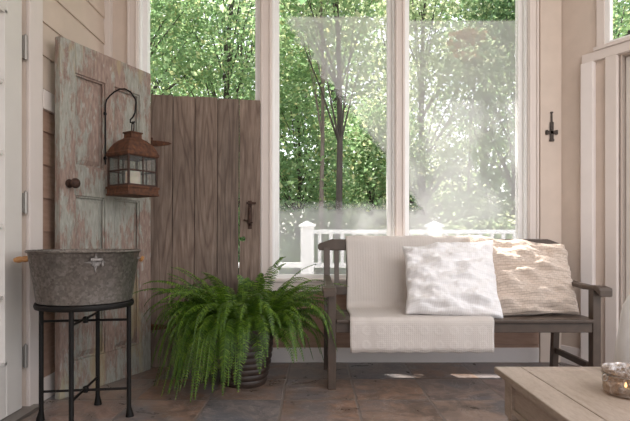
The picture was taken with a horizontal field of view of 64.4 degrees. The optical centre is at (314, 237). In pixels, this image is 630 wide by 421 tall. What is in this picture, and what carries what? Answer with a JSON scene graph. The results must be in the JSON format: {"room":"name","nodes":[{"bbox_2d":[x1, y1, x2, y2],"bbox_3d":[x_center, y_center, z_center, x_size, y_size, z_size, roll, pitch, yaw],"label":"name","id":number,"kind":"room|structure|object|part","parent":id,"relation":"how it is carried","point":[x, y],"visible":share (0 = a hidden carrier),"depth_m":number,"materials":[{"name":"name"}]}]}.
{"room":"sunroom","nodes":[
{"label":"sunroom","id":0,"kind":"room"},
{"bbox_2d":[22,0,104,405],"bbox_3d":[-1.613,-0.655,1.055,0.154,3.150,5.310,0,0,0],"label":"wall","id":1,"kind":"structure","parent":0,"point":[81,22],"depth_m":2.92,"materials":[{"name":"paint"}]},
{"bbox_2d":[0,0,38,420],"bbox_3d":[-1.573,-0.255,2.170,0.190,2.350,1.100,0,0,0],"label":"door","id":2,"kind":"structure","parent":1,"relation":"in","point":[13,45],"depth_m":2.54,"materials":[{"name":"paint"}]},
{"bbox_2d":[26,0,42,405],"bbox_3d":[-1.585,-0.330,2.150,0.130,2.500,1.320,0,0,0],"label":"trim","id":3,"kind":"structure","parent":1,"relation":"attached to","point":[34,8],"depth_m":2.72,"materials":[{"name":"paint"}]},
{"bbox_2d":[43,89,54,114],"bbox_3d":[-1.538,-0.785,3.263,0.024,0.110,0.895,0,0,0],"label":"trim","id":4,"kind":"structure","parent":1,"relation":"attached to","point":[48,98],"depth_m":2.87,"materials":[{"name":"paint"}]},
{"bbox_2d":[44,372,54,400],"bbox_3d":[-1.539,0.855,3.263,0.022,0.130,0.895,0,0,0],"label":"baseboard","id":5,"kind":"structure","parent":1,"relation":"attached to","point":[49,381],"depth_m":2.88,"materials":[{"name":"paint"}]},
{"bbox_2d":[55,36,150,398],"bbox_3d":[-1.285,-0.115,3.165,0.120,2.070,0.725,0,0,24],"label":"door","id":6,"kind":"structure","parent":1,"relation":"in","point":[85,217],"depth_m":3.10,"materials":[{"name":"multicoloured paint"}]},
{"bbox_3d":[-1.391,-0.315,2.879,0.075,0.058,0.058,0,0,24],"label":"knob","id":7,"kind":"part","parent":6,"relation":"part of","materials":[{"name":"metal"}]},
{"bbox_3d":[-1.384,-0.698,3.048,0.025,0.553,0.228,0,0,24],"label":"panel","id":8,"kind":"part","parent":6,"relation":"part of","materials":[{"name":"green paint"}]},
{"bbox_3d":[-1.384,0.235,3.048,0.025,0.978,0.228,0,0,24],"label":"panel","id":9,"kind":"part","parent":6,"relation":"part of","materials":[{"name":"green paint"}]},
{"bbox_3d":[-1.374,-0.698,3.043,0.012,0.545,0.220,0,0,24],"label":"panel molding","id":10,"kind":"part","parent":6,"relation":"part of","materials":[{"name":"green paint"}]},
{"bbox_3d":[-1.374,0.235,3.043,0.012,0.970,0.220,0,0,24],"label":"panel molding","id":11,"kind":"part","parent":6,"relation":"part of","materials":[{"name":"green paint"}]},
{"bbox_2d":[103,88,136,164],"bbox_3d":[-1.216,-0.697,3.119,0.216,0.475,0.025,0,0,10],"label":"bracket","id":12,"kind":"object","parent":6,"relation":"attached to","point":[112,93],"visible":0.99,"depth_m":3.13,"materials":[{"name":"black metal"}]},
{"bbox_2d":[105,121,159,197],"bbox_3d":[-1.133,-0.493,3.110,0.230,0.466,0.230,0,0,35],"label":"lantern","id":13,"kind":"object","parent":12,"relation":"hanging from","point":[132,147],"visible":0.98,"depth_m":3.06,"materials":[{"name":"metal"}]},
{"bbox_2d":[125,171,139,183],"bbox_3d":[-1.133,-0.370,3.110,0.090,0.108,0.090,0,0,0],"label":"pillar candle","id":14,"kind":"object","parent":13,"relation":"on","point":[134,175],"visible":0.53,"depth_m":3.08,"materials":[{"name":"beige wax"}]},
{"bbox_3d":[-1.133,-0.411,3.110,0.212,0.192,0.212,0,0,34],"label":"glazing frame","id":15,"kind":"part","parent":13,"relation":"part of","materials":[{"name":"metal"}]},
{"bbox_3d":[-1.262,-0.698,3.317,0.025,0.553,0.228,0,0,24],"label":"panel","id":16,"kind":"part","parent":6,"relation":"part of","materials":[{"name":"green paint"}]},
{"bbox_3d":[-1.262,0.235,3.317,0.025,0.978,0.228,0,0,24],"label":"panel","id":17,"kind":"part","parent":6,"relation":"part of","materials":[{"name":"green paint"}]},
{"bbox_3d":[-1.252,-0.698,3.312,0.012,0.545,0.220,0,0,24],"label":"panel molding","id":18,"kind":"part","parent":6,"relation":"part of","materials":[{"name":"green paint"}]},
{"bbox_3d":[-1.252,0.235,3.312,0.012,0.970,0.220,0,0,24],"label":"panel molding","id":19,"kind":"part","parent":6,"relation":"part of","materials":[{"name":"green paint"}]},
{"bbox_2d":[21,362,578,420],"bbox_3d":[0.825,0.980,1.135,5.150,0.120,5.470,0,0,0],"label":"floor","id":20,"kind":"structure","parent":0,"point":[291,391],"depth_m":2.87,"materials":[{"name":"tile"}]},
{"bbox_2d":[33,298,133,420],"bbox_3d":[-1.170,0.620,2.550,0.474,0.600,0.474,0,0,-8],"label":"stand","id":21,"kind":"object","parent":20,"relation":"on","point":[41,308],"visible":0.77,"depth_m":2.52,"materials":[{"name":"black metal"}]},
{"bbox_3d":[-1.384,0.627,2.520,0.042,0.585,0.042,0,0,-8],"label":"leg","id":22,"kind":"part","parent":21,"relation":"part of","materials":[{"name":"black metal"}]},
{"bbox_3d":[-1.140,0.627,2.336,0.042,0.585,0.042,0,0,-8],"label":"leg","id":23,"kind":"part","parent":21,"relation":"part of","materials":[{"name":"black metal"}]},
{"bbox_2d":[13,249,143,305],"bbox_3d":[-1.170,0.190,2.550,0.542,0.259,0.542,0,0,39],"label":"washtub","id":24,"kind":"object","parent":21,"relation":"on","point":[60,277],"visible":1,"depth_m":2.34,"materials":[{"name":"metal"}]},
{"bbox_3d":[-1.200,0.627,2.764,0.042,0.585,0.042,0,0,-8],"label":"leg","id":25,"kind":"part","parent":21,"relation":"part of","materials":[{"name":"black metal"}]},
{"bbox_3d":[-0.956,0.627,2.580,0.042,0.585,0.042,0,0,-8],"label":"leg","id":26,"kind":"part","parent":21,"relation":"part of","materials":[{"name":"black metal"}]},
{"bbox_2d":[133,257,346,401],"bbox_3d":[-0.432,0.525,3.034,1.310,0.790,0.971,0,0,0],"label":"potted fern","id":27,"kind":"object","parent":20,"relation":"on","point":[244,343],"visible":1,"depth_m":2.88,"materials":[{"name":"green plant"}]},
{"bbox_2d":[217,328,273,388],"bbox_3d":[-0.440,0.740,3.170,0.356,0.360,0.356,0,0,0],"label":"pot","id":28,"kind":"object","parent":27,"relation":"attached to","point":[250,377],"depth_m":3.04,"materials":[{"name":"ceramic"}]},
{"bbox_2d":[318,239,612,389],"bbox_3d":[0.898,0.463,3.275,1.756,0.915,0.600,0,0,0],"label":"garden bench","id":29,"kind":"object","parent":20,"relation":"on","point":[555,324],"visible":0.48,"depth_m":3.04,"materials":[{"name":"brown paint"}]},
{"bbox_3d":[0.084,0.495,3.510,0.043,0.850,0.110,0,0,0],"label":"leg","id":30,"kind":"part","parent":29,"relation":"part of","materials":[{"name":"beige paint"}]},
{"bbox_3d":[0.085,0.304,3.248,0.086,0.096,0.545,0,0,0],"label":"armrest","id":31,"kind":"part","parent":29,"relation":"part of","materials":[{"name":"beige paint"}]},
{"bbox_3d":[0.103,0.613,3.058,0.050,0.615,0.055,0,0,0],"label":"leg","id":32,"kind":"part","parent":29,"relation":"part of","materials":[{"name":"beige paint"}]},
{"bbox_3d":[0.880,0.367,3.489,1.550,0.055,0.028,0,0,0],"label":"rail","id":33,"kind":"part","parent":29,"relation":"part of","materials":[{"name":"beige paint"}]},
{"bbox_2d":[346,235,493,352],"bbox_3d":[0.656,0.334,3.288,0.895,0.708,0.622,0,0,0],"label":"throw blanket","id":34,"kind":"object","parent":29,"relation":"on","point":[376,265],"visible":0.65,"depth_m":3.10,"materials":[{"name":"fabric"}]},
{"bbox_2d":[402,240,502,317],"bbox_3d":[0.879,0.262,3.221,0.613,0.492,0.372,0,0,4],"label":"pillow","id":35,"kind":"object","parent":34,"relation":"on","point":[455,278],"visible":0.98,"depth_m":3.13,"materials":[{"name":"white fabric"}]},
{"bbox_3d":[0.882,0.046,3.555,1.725,0.083,0.040,0,0,0],"label":"rail","id":36,"kind":"part","parent":29,"relation":"part of","materials":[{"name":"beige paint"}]},
{"bbox_3d":[0.906,0.545,3.047,1.557,0.060,0.025,0,0,0],"label":"rail","id":37,"kind":"part","parent":29,"relation":"part of","materials":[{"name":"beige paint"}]},
{"bbox_2d":[469,235,579,315],"bbox_3d":[1.391,0.243,3.304,0.657,0.534,0.383,0,0,0],"label":"pillow","id":38,"kind":"object","parent":29,"relation":"on","point":[532,278],"visible":0.8,"depth_m":3.21,"materials":[{"name":"beige fabric"}]},
{"bbox_3d":[1.677,0.495,3.510,0.043,0.850,0.110,0,0,0],"label":"leg","id":39,"kind":"part","parent":29,"relation":"part of","materials":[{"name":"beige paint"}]},
{"bbox_3d":[1.694,0.304,3.244,0.090,0.096,0.554,0,0,-8],"label":"armrest","id":40,"kind":"part","parent":29,"relation":"part of","materials":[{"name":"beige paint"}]},
{"bbox_3d":[1.710,0.613,3.058,0.050,0.615,0.055,0,0,0],"label":"leg","id":41,"kind":"part","parent":29,"relation":"part of","materials":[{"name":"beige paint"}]},
{"bbox_2d":[494,367,629,420],"bbox_3d":[1.252,0.695,1.140,1.195,0.450,1.380,0,0,0],"label":"coffee table","id":42,"kind":"object","parent":20,"relation":"on","point":[531,393],"visible":1,"depth_m":1.57,"materials":[{"name":"brown wood"}]},
{"bbox_3d":[0.714,0.712,1.771,0.068,0.416,0.068,0,0,0],"label":"leg","id":43,"kind":"part","parent":42,"relation":"part of","materials":[{"name":"brown wood"}]},
{"bbox_2d":[601,362,629,398],"bbox_3d":[0.948,0.431,1.505,0.151,0.078,0.151,0,0,35],"label":"candle holder","id":44,"kind":"object","parent":42,"relation":"on","point":[611,372],"visible":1,"depth_m":1.51,"materials":[{"name":"glass"}]},
{"bbox_2d":[618,382,629,394],"bbox_3d":[0.922,0.444,1.483,0.039,0.032,0.039,0,0,0],"label":"tea light","id":45,"kind":"object","parent":44,"relation":"in","point":[625,385],"visible":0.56,"depth_m":1.48,"materials":[{"name":"wax"}]},
{"bbox_2d":[614,295,629,371],"bbox_3d":[1.118,0.309,1.735,0.138,0.320,0.138,0,0,0],"label":"glass jar","id":46,"kind":"object","parent":42,"relation":"on","point":[622,348],"visible":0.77,"depth_m":1.72,"materials":[{"name":"white"}]},
{"bbox_2d":[113,0,539,361],"bbox_3d":[0.098,-0.655,3.783,3.695,3.150,0.174,0,0,0],"label":"wall","id":47,"kind":"structure","parent":0,"point":[501,340],"depth_m":3.70,"materials":[{"name":"paint"}]},
{"bbox_2d":[104,0,112,57],"bbox_3d":[-1.525,-0.710,3.685,0.050,3.040,0.050,0,0,0],"label":"trim","id":48,"kind":"structure","parent":47,"relation":"attached to","point":[108,4],"depth_m":3.66,"materials":[{"name":"paint"}]},
{"bbox_2d":[127,0,138,68],"bbox_3d":[-1.347,-0.960,3.695,0.085,2.480,0.030,0,0,0],"label":"trim","id":49,"kind":"structure","parent":47,"relation":"attached to","point":[132,5],"depth_m":3.69,"materials":[{"name":"paint"}]},
{"bbox_2d":[139,0,259,99],"bbox_3d":[-0.855,-0.892,3.795,0.910,2.435,0.161,0,0,0],"label":"window","id":50,"kind":"structure","parent":47,"relation":"in","point":[144,5],"depth_m":3.77,"materials":[{"name":"white plastic"}]},
{"bbox_2d":[151,94,259,366],"bbox_3d":[-0.792,-0.059,3.605,0.788,1.958,0.096,0,-2,-3],"label":"plank door","id":51,"kind":"structure","parent":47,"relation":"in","point":[208,148],"depth_m":3.61,"materials":[{"name":"wood"}]},
{"bbox_2d":[260,0,271,275],"bbox_3d":[-0.361,-0.960,3.695,0.088,2.480,0.030,0,0,0],"label":"trim","id":52,"kind":"structure","parent":47,"relation":"attached to","point":[265,5],"depth_m":3.69,"materials":[{"name":"paint"}]},
{"bbox_2d":[262,278,346,290],"bbox_3d":[0.130,0.347,3.720,2.980,0.091,0.090,0,0,0],"label":"trim","id":53,"kind":"structure","parent":47,"relation":"attached to","point":[279,282],"depth_m":3.69,"materials":[{"name":"paint"}]},
{"bbox_2d":[272,0,394,277],"bbox_3d":[0.137,-0.892,3.795,0.917,2.435,0.161,0,0,0],"label":"window","id":54,"kind":"structure","parent":47,"relation":"in","point":[390,4],"depth_m":3.77,"materials":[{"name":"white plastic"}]},
{"bbox_2d":[395,0,404,235],"bbox_3d":[0.627,-0.960,3.695,0.075,2.480,0.030,0,0,0],"label":"trim","id":55,"kind":"structure","parent":47,"relation":"attached to","point":[399,4],"depth_m":3.69,"materials":[{"name":"paint"}]},
{"bbox_2d":[271,348,538,362],"bbox_3d":[0.052,0.865,3.700,3.205,0.110,0.020,0,0,0],"label":"baseboard","id":56,"kind":"structure","parent":47,"relation":"attached to","point":[343,355],"depth_m":3.69,"materials":[{"name":"paint"}]},
{"bbox_2d":[405,0,526,238],"bbox_3d":[1.120,-0.892,3.795,0.920,2.435,0.161,0,0,0],"label":"window","id":57,"kind":"structure","parent":47,"relation":"in","point":[520,5],"depth_m":3.77,"materials":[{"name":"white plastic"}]},
{"bbox_2d":[527,0,538,238],"bbox_3d":[1.615,-0.960,3.695,0.080,2.480,0.030,0,0,0],"label":"trim","id":58,"kind":"structure","parent":47,"relation":"attached to","point":[532,5],"depth_m":3.69,"materials":[{"name":"paint"}]},
{"bbox_2d":[540,0,560,361],"bbox_3d":[1.744,-0.655,3.703,0.158,3.150,0.014,0,0,0],"label":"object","id":59,"kind":"structure","parent":47,"relation":"attached to","point":[550,10],"depth_m":3.70,"materials":[{"name":"paint"}]},
{"bbox_2d":[545,111,557,140],"bbox_3d":[1.746,-0.823,3.687,0.090,0.219,0.018,0,0,0],"label":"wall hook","id":60,"kind":"object","parent":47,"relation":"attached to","point":[551,132],"visible":1,"depth_m":3.68,"materials":[{"name":"metal"}]},
{"bbox_2d":[561,0,629,366],"bbox_3d":[2.269,-0.655,3.132,0.140,3.150,1.450,0,0,-32],"label":"wall","id":61,"kind":"structure","parent":0,"point":[578,17],"depth_m":3.59,"materials":[{"name":"paint"}]},
{"bbox_2d":[561,345,580,366],"bbox_3d":[1.864,0.855,3.632,0.016,0.130,0.173,0,0,-32],"label":"baseboard","id":62,"kind":"structure","parent":61,"relation":"attached to","point":[575,351],"depth_m":3.63,"materials":[{"name":"paint"}]},
{"bbox_2d":[581,61,595,366],"bbox_3d":[1.920,-0.155,3.515,0.045,2.150,0.086,0,0,-32],"label":"trim","id":63,"kind":"structure","parent":61,"relation":"attached to","point":[588,70],"depth_m":3.50,"materials":[{"name":"paint"}]},
{"bbox_2d":[582,0,629,366],"bbox_3d":[2.278,-0.630,3.036,0.145,3.100,1.277,0,0,-32],"label":"trim","id":64,"kind":"structure","parent":61,"relation":"attached to","point":[611,51],"depth_m":3.37,"materials":[{"name":"paint"}]},
{"bbox_2d":[605,0,629,43],"bbox_3d":[2.272,-1.710,3.011,0.042,0.820,1.040,0,0,-32],"label":"window","id":65,"kind":"structure","parent":61,"relation":"in","point":[608,3],"depth_m":3.41,"materials":[{"name":"white plastic"}]},
{"bbox_2d":[626,56,629,298],"bbox_3d":[2.352,-0.155,2.994,0.045,2.130,0.908,0,0,-32],"label":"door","id":66,"kind":"structure","parent":61,"relation":"in","point":[628,57],"depth_m":3.36,"materials":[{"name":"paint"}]},
{"label":"outside","id":67,"kind":"structure","parent":0,"visible":0},
{"bbox_2d":[280,238,345,273],"bbox_3d":[0.000,0.695,31.900,60.000,1.686,56.000,0,0,0],"label":"ground","id":68,"kind":"structure","parent":67,"point":[293,238],"depth_m":24.55,"materials":[{"name":"green plant"}]},
{"bbox_2d":[150,0,237,96],"bbox_3d":[-5.958,-4.549,19.926,6.451,12.042,6.566,0,0,0],"label":"tree","id":69,"kind":"object","parent":68,"relation":"on","point":[163,54],"visible":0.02,"depth_m":19.56,"materials":[{"name":"green plant"}]},
{"bbox_2d":[150,1,248,97],"bbox_3d":[-7.615,-7.718,28.957,10.753,18.383,9.584,0,0,0],"label":"tree","id":70,"kind":"object","parent":68,"relation":"on","point":[214,1],"visible":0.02,"depth_m":28.61,"materials":[{"name":"green plant"}]},
{"bbox_2d":[150,0,254,96],"bbox_3d":[-4.050,-3.094,11.475,6.617,9.135,6.840,0,0,-45],"label":"tree","id":71,"kind":"object","parent":68,"relation":"on","point":[166,25],"visible":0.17,"depth_m":11.55,"materials":[{"name":"green plant"}]},
{"bbox_2d":[170,0,317,242],"bbox_3d":[-3.072,-5.047,19.071,6.387,13.043,6.176,0,0,7],"label":"tree","id":72,"kind":"object","parent":68,"relation":"on","point":[238,21],"visible":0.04,"depth_m":18.34,"materials":[{"name":"green plant"}]},
{"bbox_2d":[150,0,355,252],"bbox_3d":[-2.425,-3.605,13.340,6.330,10.157,7.028,0,0,45],"label":"tree","id":73,"kind":"object","parent":68,"relation":"on","point":[230,68],"visible":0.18,"depth_m":12.35,"materials":[{"name":"green plant"}]},
{"bbox_2d":[238,239,294,273],"bbox_3d":[-1.329,0.669,9.580,2.550,1.431,2.416,0,0,-25],"label":"shrub","id":74,"kind":"object","parent":68,"relation":"on","point":[238,239],"visible":0.04,"depth_m":9.22,"materials":[{"name":"green plant"}]},
{"bbox_2d":[210,0,330,236],"bbox_3d":[-3.693,-7.194,32.115,10.297,17.336,9.500,0,0,-33],"label":"tree","id":75,"kind":"object","parent":68,"relation":"on","point":[238,0],"visible":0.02,"depth_m":31.38,"materials":[{"name":"green plant"}]},
{"bbox_2d":[238,168,324,273],"bbox_3d":[-1.832,-0.607,16.459,5.583,4.329,5.575,0,0,36],"label":"tree","id":76,"kind":"object","parent":68,"relation":"on","point":[291,234],"visible":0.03,"depth_m":16.03,"materials":[{"name":"green plant"}]},
{"bbox_2d":[212,0,384,273],"bbox_3d":[0.130,-3.716,10.655,4.017,10.374,3.962,0,0,18],"label":"tree","id":77,"kind":"object","parent":68,"relation":"on","point":[323,8],"visible":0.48,"depth_m":10.27,"materials":[{"name":"green plant"}]},
{"bbox_2d":[212,38,385,273],"bbox_3d":[-0.418,-1.578,11.803,4.717,6.102,4.797,0,0,8],"label":"tree","id":78,"kind":"object","parent":68,"relation":"on","point":[291,105],"visible":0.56,"depth_m":11.38,"materials":[{"name":"green plant"}]},
{"bbox_2d":[249,0,384,262],"bbox_3d":[0.215,-5.595,20.242,6.828,14.134,6.407,0,0,-27],"label":"tree","id":79,"kind":"object","parent":68,"relation":"on","point":[347,18],"visible":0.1,"depth_m":19.63,"materials":[{"name":"green plant"}]},
{"bbox_2d":[222,0,414,273],"bbox_3d":[0.179,-3.391,10.124,4.393,9.726,4.777,0,0,16],"label":"tree","id":80,"kind":"object","parent":68,"relation":"on","point":[338,81],"visible":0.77,"depth_m":9.87,"materials":[{"name":"green plant"}]},
{"bbox_2d":[279,222,385,273],"bbox_3d":[0.272,0.527,9.942,2.691,1.749,2.623,0,0,-35],"label":"shrub","id":81,"kind":"object","parent":68,"relation":"on","point":[292,260],"visible":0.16,"depth_m":9.67,"materials":[{"name":"green plant"}]},
{"bbox_2d":[279,0,432,224],"bbox_3d":[1.276,-6.776,29.134,9.926,16.500,9.882,0,0,-33],"label":"tree","id":82,"kind":"object","parent":68,"relation":"on","point":[355,32],"visible":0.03,"depth_m":28.25,"materials":[{"name":"green plant"}]},
{"bbox_2d":[304,167,444,270],"bbox_3d":[1.888,-0.457,16.256,4.982,3.956,5.223,0,0,-17],"label":"tree","id":83,"kind":"object","parent":68,"relation":"on","point":[379,221],"visible":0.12,"depth_m":15.27,"materials":[{"name":"green plant"}]},
{"bbox_2d":[300,91,458,272],"bbox_3d":[1.572,-1.107,12.938,4.179,5.161,4.755,0,0,-6],"label":"tree","id":84,"kind":"object","parent":68,"relation":"on","point":[381,173],"visible":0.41,"depth_m":12.44,"materials":[{"name":"green plant"}]},
{"bbox_2d":[317,0,468,234],"bbox_3d":[5.385,-8.216,32.120,10.589,19.378,10.431,0,0,0],"label":"tree","id":85,"kind":"object","parent":68,"relation":"on","point":[374,42],"visible":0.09,"depth_m":30.45,"materials":[{"name":"green plant"}]},
{"bbox_2d":[326,0,485,229],"bbox_3d":[3.209,-5.025,19.168,6.517,12.997,6.586,0,0,-13],"label":"tree","id":86,"kind":"object","parent":68,"relation":"on","point":[365,76],"visible":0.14,"depth_m":18.66,"materials":[{"name":"green plant"}]},
{"bbox_2d":[327,0,514,235],"bbox_3d":[3.046,-3.746,13.027,6.252,10.437,6.000,0,0,-14],"label":"tree","id":87,"kind":"object","parent":68,"relation":"on","point":[422,72],"visible":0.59,"depth_m":12.29,"materials":[{"name":"green plant"}]},
{"bbox_2d":[409,147,511,234],"bbox_3d":[4.563,-0.672,16.310,5.098,4.292,5.231,0,0,0],"label":"tree","id":88,"kind":"object","parent":68,"relation":"on","point":[449,174],"visible":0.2,"depth_m":15.63,"materials":[{"name":"green plant"}]},
{"bbox_2d":[410,0,514,223],"bbox_3d":[6.326,-5.531,18.785,6.250,14.011,6.276,0,0,0],"label":"tree","id":89,"kind":"object","parent":68,"relation":"on","point":[498,174],"visible":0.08,"depth_m":18.82,"materials":[{"name":"green plant"}]},
{"bbox_2d":[411,0,514,213],"bbox_3d":[10.263,-7.817,28.800,10.035,18.580,9.686,0,0,-39],"label":"tree","id":90,"kind":"object","parent":68,"relation":"on","point":[504,181],"visible":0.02,"depth_m":28.67,"materials":[{"name":"green plant"}]},
{"bbox_2d":[413,212,514,237],"bbox_3d":[2.726,0.452,9.063,2.372,1.857,2.450,0,0,0],"label":"shrub","id":91,"kind":"object","parent":68,"relation":"on","point":[461,226],"visible":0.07,"depth_m":8.70,"materials":[{"name":"green plant"}]},
{"bbox_2d":[442,26,496,229],"bbox_3d":[3.748,-1.810,12.037,1.267,6.563,1.399,0,0,0],"label":"tree","id":92,"kind":"object","parent":68,"relation":"on","point":[472,32],"visible":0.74,"depth_m":12.05,"materials":[{"name":"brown plant"}]},
{"bbox_2d":[465,207,514,238],"bbox_3d":[3.776,0.405,9.223,2.404,1.951,2.612,0,0,0],"label":"shrub","id":93,"kind":"object","parent":68,"relation":"on","point":[507,212],"visible":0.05,"depth_m":9.20,"materials":[{"name":"green plant"}]},
{"bbox_2d":[465,16,514,209],"bbox_3d":[13.988,-7.132,32.093,9.606,17.212,10.521,0,0,-23],"label":"tree","id":94,"kind":"object","parent":68,"relation":"on","point":[508,16],"visible":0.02,"depth_m":31.49,"materials":[{"name":"green plant"}]},
{"bbox_2d":[485,170,511,220],"bbox_3d":[7.388,-0.595,16.477,5.054,4.248,5.728,0,0,33],"label":"tree","id":95,"kind":"object","parent":68,"relation":"on","point":[511,170],"visible":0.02,"depth_m":15.84,"materials":[{"name":"green plant"}]},
{"bbox_2d":[410,0,629,237],"bbox_3d":[4.971,-2.532,12.104,5.850,8.014,5.550,0,0,21],"label":"tree","id":96,"kind":"object","parent":68,"relation":"on","point":[501,14],"visible":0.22,"depth_m":12.03,"materials":[{"name":"green plant"}]},
{"bbox_2d":[481,0,629,216],"bbox_3d":[7.103,-3.501,11.988,6.054,9.953,6.943,0,0,15],"label":"tree","id":97,"kind":"object","parent":68,"relation":"on","point":[625,30],"visible":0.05,"depth_m":12.27,"materials":[{"name":"green plant"}]},
{"bbox_2d":[497,0,629,177],"bbox_3d":[10.031,-5.512,18.913,7.209,13.974,6.861,0,0,0],"label":"tree","id":98,"kind":"object","parent":68,"relation":"on","point":[625,0],"visible":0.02,"depth_m":19.14,"materials":[{"name":"green plant"}]},
{"bbox_2d":[613,3,629,38],"bbox_3d":[13.448,-5.456,19.047,6.361,13.863,7.058,0,0,23],"label":"tree","id":99,"kind":"object","parent":68,"relation":"on","point":[622,4],"visible":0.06,"depth_m":18.79,"materials":[{"name":"green plant"}]},
{"bbox_2d":[615,0,629,35],"bbox_3d":[18.770,-6.645,29.037,10.346,16.237,9.598,0,0,0],"label":"tree","id":100,"kind":"object","parent":68,"relation":"on","point":[617,0],"visible":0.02,"depth_m":28.76,"materials":[{"name":"green plant"}]},
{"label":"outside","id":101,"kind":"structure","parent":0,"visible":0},
{"bbox_3d":[0.500,0.995,5.500,12.000,0.090,3.240,0,0,0],"label":"deck","id":102,"kind":"object","parent":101,"visible":0},
{"bbox_2d":[238,221,514,273],"bbox_3d":[-0.111,0.352,7.000,7.338,1.195,0.236,0,0,0],"label":"deck railing","id":103,"kind":"object","parent":102,"relation":"on","point":[433,228],"visible":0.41,"depth_m":6.96,"materials":[{"name":"white wood"}]},
{"bbox_3d":[-1.899,0.380,7.000,3.403,0.070,0.050,0,0,0],"label":"rail","id":104,"kind":"part","parent":103,"relation":"part of","materials":[{"name":"white wood"}]},
{"bbox_3d":[-0.107,0.352,7.000,0.236,1.195,0.236,0,0,0],"label":"post","id":105,"kind":"part","parent":103,"relation":"part of","materials":[{"name":"white wood"}]},
{"bbox_3d":[0.779,0.380,7.000,1.593,0.070,0.050,0,0,0],"label":"rail","id":106,"kind":"part","parent":103,"relation":"part of","materials":[{"name":"white wood"}]},
{"bbox_3d":[0.779,-0.087,7.000,1.593,0.055,0.090,0,0,0],"label":"rail","id":107,"kind":"part","parent":103,"relation":"part of","materials":[{"name":"white wood"}]},
{"bbox_3d":[1.666,0.352,7.000,0.236,1.195,0.236,0,0,0],"label":"post","id":108,"kind":"part","parent":103,"relation":"part of","materials":[{"name":"white wood"}]},
{"bbox_3d":[2.553,-0.087,7.000,1.594,0.055,0.090,0,0,0],"label":"rail","id":109,"kind":"part","parent":103,"relation":"part of","materials":[{"name":"white wood"}]}
]}

